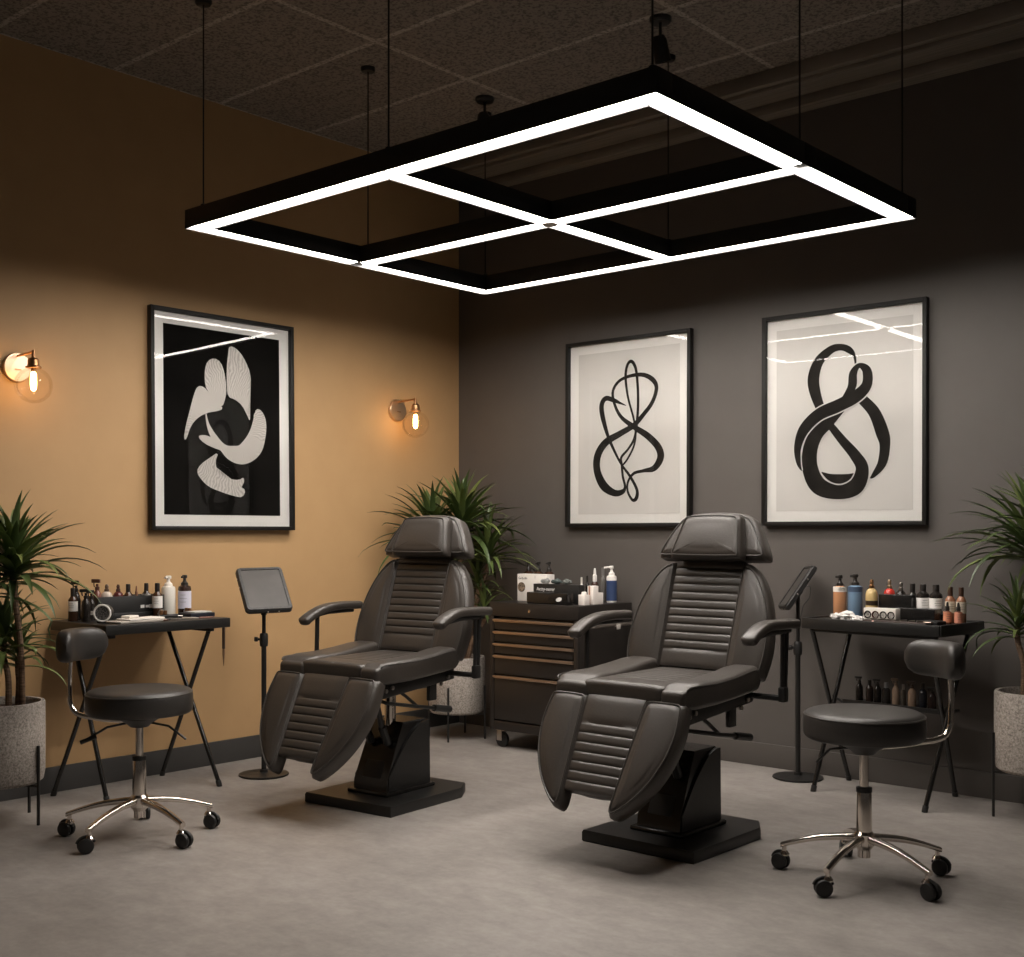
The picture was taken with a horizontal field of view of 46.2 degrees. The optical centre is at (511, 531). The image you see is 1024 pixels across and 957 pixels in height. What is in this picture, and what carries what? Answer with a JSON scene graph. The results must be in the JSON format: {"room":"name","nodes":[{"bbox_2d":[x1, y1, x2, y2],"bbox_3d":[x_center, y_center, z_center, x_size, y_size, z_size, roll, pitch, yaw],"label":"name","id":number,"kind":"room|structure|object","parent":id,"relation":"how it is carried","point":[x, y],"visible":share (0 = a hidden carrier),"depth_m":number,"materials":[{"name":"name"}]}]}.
{"room":"service shop","nodes":[
{"label":"service shop","id":0,"kind":"room"},
{"bbox_2d":[0,34,458,767],"bbox_3d":[-3.203,-0.510,4.367,0.100,3.420,8.600,0,0,41],"label":"wall","id":1,"kind":"structure","parent":0,"point":[101,168],"depth_m":6.02,"materials":[{"name":"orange paint"}]},
{"bbox_2d":[2,350,41,390],"bbox_3d":[-2.143,-0.687,5.319,0.243,0.238,0.160,0,0,41],"label":"wall sconce","id":2,"kind":"object","parent":1,"relation":"attached to","point":[16,367],"visible":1,"depth_m":5.36,"materials":[{"name":"gold metal"}]},
{"bbox_2d":[25,357,41,368],"bbox_3d":[-2.112,-0.745,5.292,0.068,0.046,0.068,0,0,41],"label":"socket","id":3,"kind":"object","parent":2,"relation":"attached to","point":[33,363],"depth_m":5.27,"materials":[{"name":"gold metal"}]},
{"bbox_2d":[147,304,294,529],"bbox_3d":[-1.488,-0.563,6.215,0.034,1.108,0.882,-1,-1,41],"label":"framed print","id":4,"kind":"object","parent":1,"relation":"attached to","point":[221,422],"visible":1,"depth_m":6.20,"materials":[{"name":"black paper"}]},
{"bbox_2d":[184,347,265,496],"bbox_3d":[-1.484,-0.576,6.229,0.005,0.786,0.509,0,0,41],"label":"artwork","id":5,"kind":"object","parent":4,"relation":"attached to","point":[204,401],"depth_m":6.23},
{"bbox_2d":[0,709,458,801],"bbox_3d":[-3.160,1.141,4.329,0.014,0.118,8.600,0,0,41],"label":"baseboard","id":6,"kind":"structure","parent":1,"relation":"attached to","point":[120,768],"depth_m":5.92,"materials":[{"name":"grey"}]},
{"bbox_2d":[388,398,420,428],"bbox_3d":[-0.600,-0.673,7.085,0.243,0.238,0.160,0,0,41],"label":"wall sconce","id":7,"kind":"object","parent":1,"relation":"attached to","point":[397,408],"visible":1,"depth_m":7.12,"materials":[{"name":"gold metal"}]},
{"bbox_2d":[410,404,420,411],"bbox_3d":[-0.568,-0.731,7.058,0.068,0.046,0.068,0,0,41],"label":"socket","id":8,"kind":"object","parent":7,"relation":"attached to","point":[414,407],"depth_m":7.04,"materials":[{"name":"gold metal"}]},
{"bbox_2d":[0,0,1011,152],"bbox_3d":[-0.082,-2.270,1.707,8.300,0.100,8.700,0,0,41],"label":"ceiling","id":9,"kind":"structure","parent":0,"point":[297,64],"depth_m":5.47,"materials":[{"name":"tile"}]},
{"bbox_2d":[475,95,493,119],"bbox_3d":[-0.137,-2.121,6.135,0.096,0.199,0.102,0,0,41],"label":"ceiling spotlight","id":10,"kind":"object","parent":9,"relation":"attached to","point":[484,100],"visible":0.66,"depth_m":6.11,"materials":[{"name":"black metal"}]},
{"bbox_2d":[185,0,916,294],"bbox_3d":[0.135,-1.742,4.940,2.372,0.956,1.859,0,0,41],"label":"light","id":11,"kind":"object","parent":9,"relation":"hanging from","point":[775,153],"visible":0.91,"depth_m":4.62,"materials":[{"name":"white"}]},
{"bbox_2d":[649,13,671,64],"bbox_3d":[0.643,-2.121,5.181,0.096,0.199,0.102,0,0,41],"label":"ceiling spotlight","id":12,"kind":"object","parent":9,"relation":"attached to","point":[661,49],"visible":0.91,"depth_m":5.15,"materials":[{"name":"black metal"}]},
{"bbox_2d":[0,722,1023,956],"bbox_3d":[-0.082,1.250,1.707,8.300,0.100,8.700,0,0,41],"label":"floor","id":13,"kind":"structure","parent":0,"point":[496,869],"depth_m":4.18,"materials":[{"name":"concrete"}]},
{"bbox_2d":[0,489,103,824],"bbox_3d":[-2.071,0.511,4.924,0.750,1.377,0.763,0,0,-44],"label":"potted plant","id":14,"kind":"object","parent":13,"relation":"on","point":[22,717],"visible":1,"depth_m":4.90,"materials":[{"name":"green plant"}]},
{"bbox_2d":[56,627,219,853],"bbox_3d":[-1.478,0.793,4.730,0.645,0.814,0.599,0,0,41],"label":"stool","id":15,"kind":"object","parent":13,"relation":"on","point":[137,705],"visible":1,"depth_m":4.69,"materials":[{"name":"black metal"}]},
{"bbox_2d":[50,617,229,799],"bbox_3d":[-1.732,0.803,5.572,0.480,0.796,0.670,0,0,41],"label":"work table","id":16,"kind":"object","parent":13,"relation":"on","point":[208,625],"visible":0.67,"depth_m":5.44,"materials":[{"name":"black metal"}]},
{"bbox_2d":[68,588,77,620],"bbox_3d":[-1.997,0.330,5.450,0.043,0.150,0.044,0,0,41],"label":"bottle","id":17,"kind":"object","parent":16,"relation":"on","point":[72,601],"visible":1,"depth_m":5.43,"materials":[{"name":"brown glass"}]},
{"bbox_2d":[71,580,80,619],"bbox_3d":[-2.012,0.314,5.529,0.046,0.181,0.038,0,0,12],"label":"spray bottle","id":18,"kind":"object","parent":16,"relation":"on","point":[77,595],"visible":0.59,"depth_m":5.52,"materials":[{"name":"black plastic"}]},
{"bbox_2d":[79,589,90,621],"bbox_3d":[-1.931,0.332,5.423,0.048,0.147,0.040,0,0,-10],"label":"spray bottle","id":19,"kind":"object","parent":16,"relation":"on","point":[85,606],"visible":0.95,"depth_m":5.41,"materials":[{"name":"black plastic"}]},
{"bbox_2d":[86,590,95,620],"bbox_3d":[-1.929,0.335,5.496,0.037,0.139,0.041,0,0,4],"label":"spray bottle","id":20,"kind":"object","parent":16,"relation":"on","point":[92,602],"visible":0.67,"depth_m":5.49,"materials":[{"name":"black plastic"}]},
{"bbox_2d":[93,604,113,622],"bbox_3d":[-1.821,0.363,5.351,0.082,0.085,0.054,0,0,1],"label":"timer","id":21,"kind":"object","parent":16,"relation":"on","point":[102,613],"visible":0.99,"depth_m":5.33,"materials":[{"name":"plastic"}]},
{"bbox_2d":[88,594,163,618],"bbox_3d":[-1.837,0.353,5.692,0.138,0.104,0.353,0,0,41],"label":"organizer box","id":22,"kind":"object","parent":16,"relation":"on","point":[141,605],"visible":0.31,"depth_m":5.64,"materials":[{"name":"black plastic"}]},
{"bbox_2d":[91,579,101,596],"bbox_3d":[-1.944,0.309,5.608,0.050,0.178,0.042,0,0,18],"label":"spray bottle","id":23,"kind":"object","parent":22,"relation":"in","point":[97,592],"visible":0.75,"depth_m":5.60,"materials":[{"name":"brown plastic"}]},
{"bbox_2d":[102,584,112,596],"bbox_3d":[-1.907,0.323,5.644,0.054,0.152,0.054,0,0,41],"label":"bottle","id":24,"kind":"object","parent":22,"relation":"in","point":[106,593],"visible":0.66,"depth_m":5.63,"materials":[{"name":"beige plastic"}]},
{"bbox_2d":[113,584,122,596],"bbox_3d":[-1.866,0.324,5.681,0.049,0.150,0.049,0,0,41],"label":"bottle","id":25,"kind":"object","parent":22,"relation":"in","point":[117,593],"visible":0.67,"depth_m":5.67,"materials":[{"name":"brown glass"}]},
{"bbox_2d":[124,584,132,595],"bbox_3d":[-1.832,0.324,5.723,0.044,0.150,0.044,0,0,41],"label":"bottle","id":26,"kind":"object","parent":22,"relation":"in","point":[128,586],"visible":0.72,"depth_m":5.71,"materials":[{"name":"brown plastic"}]},
{"bbox_2d":[142,583,150,594],"bbox_3d":[-1.766,0.323,5.790,0.043,0.152,0.044,0,0,41],"label":"bottle","id":27,"kind":"object","parent":22,"relation":"in","point":[146,585],"visible":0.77,"depth_m":5.78,"materials":[{"name":"black plastic"}]},
{"bbox_2d":[106,615,166,623],"bbox_3d":[-1.687,0.389,5.386,0.112,0.030,0.250,0,0,35],"label":"paper pad","id":28,"kind":"object","parent":16,"relation":"on","point":[126,619],"visible":1,"depth_m":5.34,"materials":[{"name":"white paper"}]},
{"bbox_2d":[152,583,162,615],"bbox_3d":[-1.690,0.324,5.711,0.048,0.162,0.049,0,0,41],"label":"bottle","id":29,"kind":"object","parent":16,"relation":"on","point":[157,598],"visible":0.88,"depth_m":5.69,"materials":[{"name":"brown plastic"}]},
{"bbox_2d":[161,576,175,613],"bbox_3d":[-1.676,0.309,5.848,0.067,0.192,0.067,0,0,21],"label":"pump bottle","id":30,"kind":"object","parent":16,"relation":"on","point":[169,591],"visible":0.84,"depth_m":5.82,"materials":[{"name":"beige plastic"}]},
{"bbox_2d":[157,610,182,617],"bbox_3d":[-1.601,0.384,5.650,0.139,0.038,0.018,0,0,-28],"label":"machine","id":31,"kind":"object","parent":16,"relation":"on","point":[160,612],"visible":0.96,"depth_m":5.63,"materials":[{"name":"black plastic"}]},
{"bbox_2d":[178,575,190,612],"bbox_3d":[-1.603,0.307,5.870,0.064,0.195,0.065,0,0,21],"label":"pump bottle","id":32,"kind":"object","parent":16,"relation":"on","point":[184,590],"visible":0.88,"depth_m":5.84,"materials":[{"name":"brown plastic"}]},
{"bbox_2d":[178,610,214,616],"bbox_3d":[-1.504,0.392,5.718,0.100,0.027,0.140,0,0,38],"label":"tool case","id":33,"kind":"object","parent":16,"relation":"on","point":[199,613],"visible":0.97,"depth_m":5.69,"materials":[{"name":"black plastic"}]},
{"bbox_2d":[222,627,224,665],"bbox_3d":[-1.381,0.525,5.721,0.014,0.233,0.028,0,0,41],"label":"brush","id":34,"kind":"object","parent":16,"relation":"hanging from","point":[223,628],"visible":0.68,"depth_m":5.72,"materials":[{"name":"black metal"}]},
{"bbox_2d":[235,567,292,779],"bbox_3d":[-1.225,0.688,5.920,0.244,1.024,0.244,0,0,-30],"label":"tablet stand","id":35,"kind":"object","parent":13,"relation":"on","point":[263,590],"visible":0.97,"depth_m":5.91,"materials":[{"name":"black plastic"}]},
{"bbox_2d":[259,515,492,817],"bbox_3d":[-0.630,0.561,5.295,0.852,1.279,0.957,0,0,36],"label":"chair","id":36,"kind":"object","parent":13,"relation":"on","point":[417,617],"visible":1,"depth_m":5.30,"materials":[{"name":"black leather"}]},
{"bbox_2d":[358,468,536,742],"bbox_3d":[-0.290,0.414,6.906,0.895,1.572,0.893,0,0,41],"label":"potted plant","id":37,"kind":"object","parent":13,"relation":"on","point":[466,695],"visible":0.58,"depth_m":6.92,"materials":[{"name":"green plant"}]},
{"bbox_2d":[489,600,631,746],"bbox_3d":[0.290,0.795,6.659,0.697,0.810,0.496,0,0,41],"label":"tool cart","id":38,"kind":"object","parent":13,"relation":"on","point":[531,644],"visible":0.57,"depth_m":6.52,"materials":[{"name":"metal"}]},
{"bbox_2d":[524,561,532,573],"bbox_3d":[0.095,0.278,6.887,0.053,0.222,0.053,0,0,-34],"label":"pump bottle","id":39,"kind":"object","parent":38,"relation":"on","point":[528,569],"visible":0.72,"depth_m":6.88,"materials":[{"name":"brown plastic"}]},
{"bbox_2d":[517,573,553,600],"bbox_3d":[0.134,0.313,6.763,0.215,0.152,0.071,0,0,41],"label":"carton","id":40,"kind":"object","parent":38,"relation":"on","point":[525,582],"visible":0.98,"depth_m":6.76,"materials":[{"name":"white cardboard"}]},
{"bbox_2d":[534,561,542,573],"bbox_3d":[0.150,0.278,6.839,0.053,0.222,0.053,0,0,-34],"label":"pump bottle","id":41,"kind":"object","parent":38,"relation":"on","point":[538,570],"visible":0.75,"depth_m":6.83,"materials":[{"name":"brown plastic"}]},
{"bbox_2d":[544,561,552,573],"bbox_3d":[0.209,0.278,6.788,0.053,0.222,0.053,0,0,-34],"label":"pump bottle","id":42,"kind":"object","parent":38,"relation":"on","point":[548,570],"visible":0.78,"depth_m":6.78,"materials":[{"name":"brown plastic"}]},
{"bbox_2d":[527,592,573,604],"bbox_3d":[0.206,0.358,6.485,0.285,0.062,0.061,0,0,41],"label":"glove box","id":43,"kind":"object","parent":38,"relation":"on","point":[555,598],"visible":1,"depth_m":6.45,"materials":[{"name":"black cardboard"}]},
{"bbox_2d":[533,583,583,604],"bbox_3d":[0.254,0.337,6.548,0.318,0.104,0.053,0,0,41],"label":"glove box","id":44,"kind":"object","parent":38,"relation":"on","point":[537,587],"visible":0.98,"depth_m":6.51,"materials":[{"name":"black cardboard"}]},
{"bbox_2d":[541,578,549,583],"bbox_3d":[0.187,0.269,6.608,0.060,0.031,0.042,0,0,41],"label":"wrap","id":45,"kind":"object","parent":44,"relation":"on","point":[546,581],"visible":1,"depth_m":6.60,"materials":[{"name":"grey plastic"}]},
{"bbox_2d":[551,578,561,583],"bbox_3d":[0.246,0.269,6.559,0.044,0.030,0.078,0,0,-25],"label":"wrap","id":46,"kind":"object","parent":44,"relation":"on","point":[556,581],"visible":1,"depth_m":6.54,"materials":[{"name":"grey plastic"}]},
{"bbox_2d":[562,579,571,583],"bbox_3d":[0.296,0.269,6.507,0.055,0.030,0.043,0,0,41],"label":"wrap","id":47,"kind":"object","parent":44,"relation":"on","point":[566,581],"visible":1,"depth_m":6.50,"materials":[{"name":"grey plastic"}]},
{"bbox_2d":[578,592,589,604],"bbox_3d":[0.383,0.354,6.379,0.042,0.071,0.046,0,0,-42],"label":"bottle","id":48,"kind":"object","parent":38,"relation":"on","point":[583,599],"visible":1,"depth_m":6.37,"materials":[{"name":"white plastic"}]},
{"bbox_2d":[585,576,588,594],"bbox_3d":[0.416,0.315,6.623,0.025,0.148,0.025,0,0,41],"label":"bottle","id":49,"kind":"object","parent":38,"relation":"on","point":[587,583],"visible":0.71,"depth_m":6.62,"materials":[{"name":"black plastic"}]},
{"bbox_2d":[588,586,597,604],"bbox_3d":[0.435,0.339,6.440,0.043,0.100,0.042,0,0,-42],"label":"carton","id":50,"kind":"object","parent":38,"relation":"on","point":[592,590],"visible":0.88,"depth_m":6.42,"materials":[{"name":"white cardboard"}]},
{"bbox_2d":[591,568,598,591],"bbox_3d":[0.455,0.294,6.583,0.042,0.190,0.042,0,0,41],"label":"dropper bottle","id":51,"kind":"object","parent":38,"relation":"on","point":[594,583],"visible":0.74,"depth_m":6.58,"materials":[{"name":"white plastic"}]},
{"bbox_2d":[598,592,602,603],"bbox_3d":[0.466,0.358,6.480,0.043,0.062,0.036,0,0,-42],"label":"carton","id":52,"kind":"object","parent":38,"relation":"on","point":[600,594],"visible":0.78,"depth_m":6.47,"materials":[{"name":"white cardboard"}]},
{"bbox_2d":[600,568,605,601],"bbox_3d":[0.508,0.294,6.695,0.034,0.190,0.034,0,0,41],"label":"bottle","id":53,"kind":"object","parent":38,"relation":"on","point":[602,579],"visible":0.87,"depth_m":6.68,"materials":[{"name":"grey plastic"}]},
{"bbox_2d":[604,566,616,602],"bbox_3d":[0.547,0.288,6.623,0.067,0.203,0.058,0,0,-35],"label":"pump bottle","id":54,"kind":"object","parent":38,"relation":"on","point":[611,580],"visible":1,"depth_m":6.60,"materials":[{"name":"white plastic"}]},
{"bbox_2d":[538,513,800,864],"bbox_3d":[0.558,0.561,4.598,0.852,1.279,0.957,0,0,41],"label":"chair","id":55,"kind":"object","parent":13,"relation":"on","point":[704,630],"visible":1,"depth_m":4.59,"materials":[{"name":"black leather"}]},
{"bbox_2d":[772,565,823,782],"bbox_3d":[1.394,0.680,5.848,0.244,1.039,0.244,0,0,41],"label":"tablet stand","id":56,"kind":"object","parent":13,"relation":"on","point":[793,594],"visible":0.95,"depth_m":5.84,"materials":[{"name":"black plastic"}]},
{"bbox_2d":[771,639,965,901],"bbox_3d":[1.228,0.793,4.168,0.618,0.814,0.661,0,0,41],"label":"stool","id":57,"kind":"object","parent":13,"relation":"on","point":[865,730],"visible":1,"depth_m":4.12,"materials":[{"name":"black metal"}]},
{"bbox_2d":[802,614,983,812],"bbox_3d":[1.725,0.796,5.426,0.470,0.809,0.700,0,0,-43],"label":"work table","id":58,"kind":"object","parent":13,"relation":"on","point":[825,623],"visible":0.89,"depth_m":5.29,"materials":[{"name":"black metal"}]},
{"bbox_2d":[830,613,839,618],"bbox_3d":[1.476,0.383,5.457,0.056,0.032,0.042,0,0,9],"label":"crumpled tissue","id":59,"kind":"object","parent":58,"relation":"on","point":[833,616],"visible":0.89,"depth_m":5.45,"materials":[{"name":"white paper"}]},
{"bbox_2d":[833,575,846,613],"bbox_3d":[1.540,0.300,5.633,0.062,0.198,0.063,0,0,0],"label":"pump bottle","id":60,"kind":"object","parent":58,"relation":"on","point":[839,591],"visible":0.88,"depth_m":5.61,"materials":[{"name":"brown plastic"}]},
{"bbox_2d":[837,610,854,619],"bbox_3d":[1.512,0.375,5.405,0.095,0.047,0.054,0,0,41],"label":"crumpled tissue","id":61,"kind":"object","parent":58,"relation":"on","point":[845,615],"visible":0.92,"depth_m":5.39,"materials":[{"name":"white paper"}]},
{"bbox_2d":[848,574,862,616],"bbox_3d":[1.604,0.298,5.605,0.068,0.203,0.068,0,0,0],"label":"pump bottle","id":62,"kind":"object","parent":58,"relation":"on","point":[855,591],"visible":0.88,"depth_m":5.58,"materials":[{"name":"blue plastic"}]},
{"bbox_2d":[852,615,863,620],"bbox_3d":[1.546,0.385,5.357,0.056,0.028,0.027,0,0,41],"label":"crumpled tissue","id":63,"kind":"object","parent":58,"relation":"on","point":[855,617],"visible":0.95,"depth_m":5.35,"materials":[{"name":"white paper"}]},
{"bbox_2d":[854,676,862,700],"bbox_3d":[1.633,0.735,5.648,0.041,0.113,0.034,0,0,41],"label":"spray bottle","id":64,"kind":"object","parent":58,"relation":"on","point":[859,687],"visible":0.9,"depth_m":5.63,"materials":[{"name":"black plastic"}]},
{"bbox_2d":[866,680,872,701],"bbox_3d":[1.672,0.742,5.607,0.034,0.100,0.034,0,0,41],"label":"bottle","id":65,"kind":"object","parent":58,"relation":"on","point":[869,689],"visible":0.96,"depth_m":5.59,"materials":[{"name":"grey plastic"}]},
{"bbox_2d":[865,579,877,607],"bbox_3d":[1.647,0.308,5.491,0.057,0.182,0.057,0,0,41],"label":"bottle","id":66,"kind":"object","parent":58,"relation":"on","point":[871,597],"visible":0.7,"depth_m":5.47,"materials":[{"name":"yellow plastic"}]},
{"bbox_2d":[872,679,880,702],"bbox_3d":[1.698,0.738,5.579,0.041,0.108,0.034,0,0,41],"label":"spray bottle","id":67,"kind":"object","parent":58,"relation":"on","point":[877,690],"visible":0.96,"depth_m":5.57,"materials":[{"name":"black plastic"}]},
{"bbox_2d":[864,607,899,620],"bbox_3d":[1.640,0.368,5.319,0.048,0.062,0.156,0,0,-44],"label":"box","id":68,"kind":"object","parent":58,"relation":"on","point":[869,612],"visible":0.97,"depth_m":5.30,"materials":[{"name":"white cardboard"}]},
{"bbox_2d":[872,611,878,618],"bbox_3d":[1.611,0.367,5.318,0.004,0.036,0.036,0,0,-44],"label":"cup","id":69,"kind":"object","parent":68,"relation":"on","point":[873,613],"depth_m":5.32,"materials":[{"name":"grey plastic"}]},
{"bbox_2d":[879,611,886,618],"bbox_3d":[1.637,0.367,5.290,0.004,0.036,0.036,0,0,-44],"label":"cup","id":70,"kind":"object","parent":68,"relation":"on","point":[882,611],"depth_m":5.29,"materials":[{"name":"white plastic"}]},
{"bbox_2d":[887,612,894,618],"bbox_3d":[1.663,0.367,5.263,0.004,0.036,0.036,0,0,-44],"label":"cup","id":71,"kind":"object","parent":68,"relation":"on","point":[893,615],"depth_m":5.26,"materials":[{"name":"grey plastic"}]},
{"bbox_2d":[882,682,890,703],"bbox_3d":[1.730,0.744,5.544,0.038,0.095,0.038,0,0,41],"label":"bottle","id":72,"kind":"object","parent":58,"relation":"on","point":[886,693],"visible":0.99,"depth_m":5.53,"materials":[{"name":"grey plastic"}]},
{"bbox_2d":[884,580,894,593],"bbox_3d":[1.749,0.310,5.554,0.053,0.178,0.053,0,0,41],"label":"bottle","id":73,"kind":"object","parent":58,"relation":"on","point":[889,590],"visible":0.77,"depth_m":5.54,"materials":[{"name":"red plastic"}]},
{"bbox_2d":[802,614,983,637],"bbox_3d":[1.706,0.417,5.398,0.404,0.050,0.684,0,0,-43],"label":"tabletop","id":74,"kind":"object","parent":58,"relation":"on","point":[824,623],"depth_m":5.22,"materials":[{"name":"black wood"}]},
{"bbox_2d":[891,678,899,704],"bbox_3d":[1.761,0.732,5.511,0.040,0.120,0.033,0,0,41],"label":"spray bottle","id":75,"kind":"object","parent":58,"relation":"on","point":[895,691],"visible":0.98,"depth_m":5.50,"materials":[{"name":"beige plastic"}]},
{"bbox_2d":[832,695,959,714],"bbox_3d":[1.757,0.784,5.500,0.166,0.039,0.562,0,0,-43],"label":"shelf","id":76,"kind":"object","parent":58,"relation":"attached to","point":[940,710],"depth_m":5.38,"materials":[{"name":"black metal"}]},
{"bbox_2d":[863,618,930,624],"bbox_3d":[1.674,0.390,5.221,0.050,0.020,0.300,0,0,-43],"label":"tray","id":77,"kind":"object","parent":58,"relation":"on","point":[870,619],"visible":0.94,"depth_m":5.20,"materials":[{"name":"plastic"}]},
{"bbox_2d":[896,582,905,593],"bbox_3d":[1.789,0.316,5.516,0.048,0.168,0.048,0,0,41],"label":"bottle","id":78,"kind":"object","parent":58,"relation":"on","point":[900,591],"visible":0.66,"depth_m":5.51,"materials":[{"name":"black plastic"}]},
{"bbox_2d":[900,684,905,704],"bbox_3d":[1.788,0.744,5.481,0.024,0.095,0.024,0,0,41],"label":"bottle","id":79,"kind":"object","parent":58,"relation":"on","point":[903,692],"visible":0.94,"depth_m":5.47,"materials":[{"name":"grey plastic"}]},
{"bbox_2d":[879,594,942,621],"bbox_3d":[1.780,0.342,5.371,0.298,0.116,0.134,0,0,43],"label":"box","id":80,"kind":"object","parent":58,"relation":"on","point":[906,603],"visible":0.56,"depth_m":5.33,"materials":[{"name":"black"}]},
{"bbox_2d":[916,584,928,607],"bbox_3d":[1.842,0.298,5.374,0.056,0.128,0.057,0,0,41],"label":"bottle","id":81,"kind":"object","parent":80,"relation":"on","point":[922,600],"visible":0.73,"depth_m":5.35,"materials":[{"name":"black plastic"}]},
{"bbox_2d":[929,584,942,612],"bbox_3d":[1.886,0.298,5.333,0.057,0.128,0.058,0,0,41],"label":"bottle","id":82,"kind":"object","parent":80,"relation":"on","point":[935,598],"visible":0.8,"depth_m":5.31,"materials":[{"name":"black plastic"}]},
{"bbox_2d":[906,681,915,706],"bbox_3d":[1.815,0.735,5.452,0.044,0.114,0.037,0,0,41],"label":"spray bottle","id":83,"kind":"object","parent":58,"relation":"on","point":[911,693],"visible":0.93,"depth_m":5.44,"materials":[{"name":"beige plastic"}]},
{"bbox_2d":[908,583,916,594],"bbox_3d":[1.829,0.318,5.475,0.048,0.164,0.048,0,0,41],"label":"bottle","id":84,"kind":"object","parent":58,"relation":"on","point":[912,586],"visible":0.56,"depth_m":5.46,"materials":[{"name":"grey plastic"}]},
{"bbox_2d":[918,683,926,707],"bbox_3d":[1.853,0.737,5.411,0.037,0.110,0.037,0,0,41],"label":"bottle","id":85,"kind":"object","parent":58,"relation":"on","point":[922,694],"visible":0.98,"depth_m":5.40,"materials":[{"name":"grey plastic"}]},
{"bbox_2d":[926,687,935,708],"bbox_3d":[1.881,0.744,5.381,0.043,0.096,0.036,0,0,41],"label":"spray bottle","id":86,"kind":"object","parent":58,"relation":"on","point":[931,697],"visible":0.98,"depth_m":5.37,"materials":[{"name":"black plastic"}]},
{"bbox_2d":[921,620,945,625],"bbox_3d":[1.807,0.391,5.154,0.082,0.018,0.085,0,0,-37],"label":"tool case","id":87,"kind":"object","parent":58,"relation":"on","point":[933,622],"visible":0.81,"depth_m":5.12,"materials":[{"name":"black plastic"}]},
{"bbox_2d":[943,602,950,623],"bbox_3d":[1.891,0.352,5.208,0.034,0.095,0.035,0,0,41],"label":"dropper bottle","id":88,"kind":"object","parent":58,"relation":"on","point":[946,614],"visible":0.92,"depth_m":5.20,"materials":[{"name":"orange glass"}]},
{"bbox_2d":[945,587,955,622],"bbox_3d":[1.926,0.321,5.270,0.044,0.158,0.045,0,0,41],"label":"bottle","id":89,"kind":"object","parent":58,"relation":"on","point":[950,599],"visible":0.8,"depth_m":5.25,"materials":[{"name":"brown plastic"}]},
{"bbox_2d":[954,603,962,623],"bbox_3d":[1.923,0.352,5.166,0.034,0.095,0.035,0,0,41],"label":"dropper bottle","id":90,"kind":"object","parent":58,"relation":"on","point":[958,615],"visible":0.96,"depth_m":5.16,"materials":[{"name":"orange glass"}]},
{"bbox_2d":[956,587,965,622],"bbox_3d":[1.961,0.321,5.233,0.043,0.158,0.044,0,0,41],"label":"bottle","id":91,"kind":"object","parent":58,"relation":"on","point":[961,600],"visible":0.71,"depth_m":5.22,"materials":[{"name":"brown glass"}]},
{"bbox_2d":[928,465,1023,816],"bbox_3d":[2.158,0.440,4.925,0.918,1.519,0.655,0,0,41],"label":"potted plant","id":92,"kind":"object","parent":13,"relation":"on","point":[1008,734],"visible":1,"depth_m":5.01,"materials":[{"name":"green plant"}]},
{"bbox_2d":[459,57,1023,776],"bbox_3d":[2.747,-0.510,4.945,8.300,3.420,0.100,0,0,41],"label":"wall","id":93,"kind":"structure","parent":0,"point":[963,251],"depth_m":6.01,"materials":[{"name":"grey paint"}]},
{"bbox_2d":[565,328,692,526],"bbox_3d":[0.639,-0.560,6.689,0.850,1.060,0.034,0,0,41],"label":"framed print","id":94,"kind":"object","parent":93,"relation":"attached to","point":[629,399],"visible":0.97,"depth_m":6.69,"materials":[{"name":"black"}]},
{"bbox_2d":[443,0,1023,186],"bbox_3d":[2.640,-2.160,4.746,8.200,0.120,0.340,0,0,41],"label":"ceiling beam","id":95,"kind":"structure","parent":93,"relation":"attached to","point":[994,34],"depth_m":5.78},
{"bbox_2d":[459,707,1023,803],"bbox_3d":[2.752,1.141,4.864,8.186,0.118,0.014,0,0,41],"label":"baseboard","id":96,"kind":"structure","parent":93,"relation":"attached to","point":[1009,788],"depth_m":5.75,"materials":[{"name":"grey"}]},
{"bbox_2d":[761,296,928,525],"bbox_3d":[1.606,-0.562,5.845,0.857,1.060,0.034,0,0,41],"label":"framed print","id":97,"kind":"object","parent":93,"relation":"attached to","point":[845,429],"visible":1,"depth_m":5.83,"materials":[{"name":"black"}]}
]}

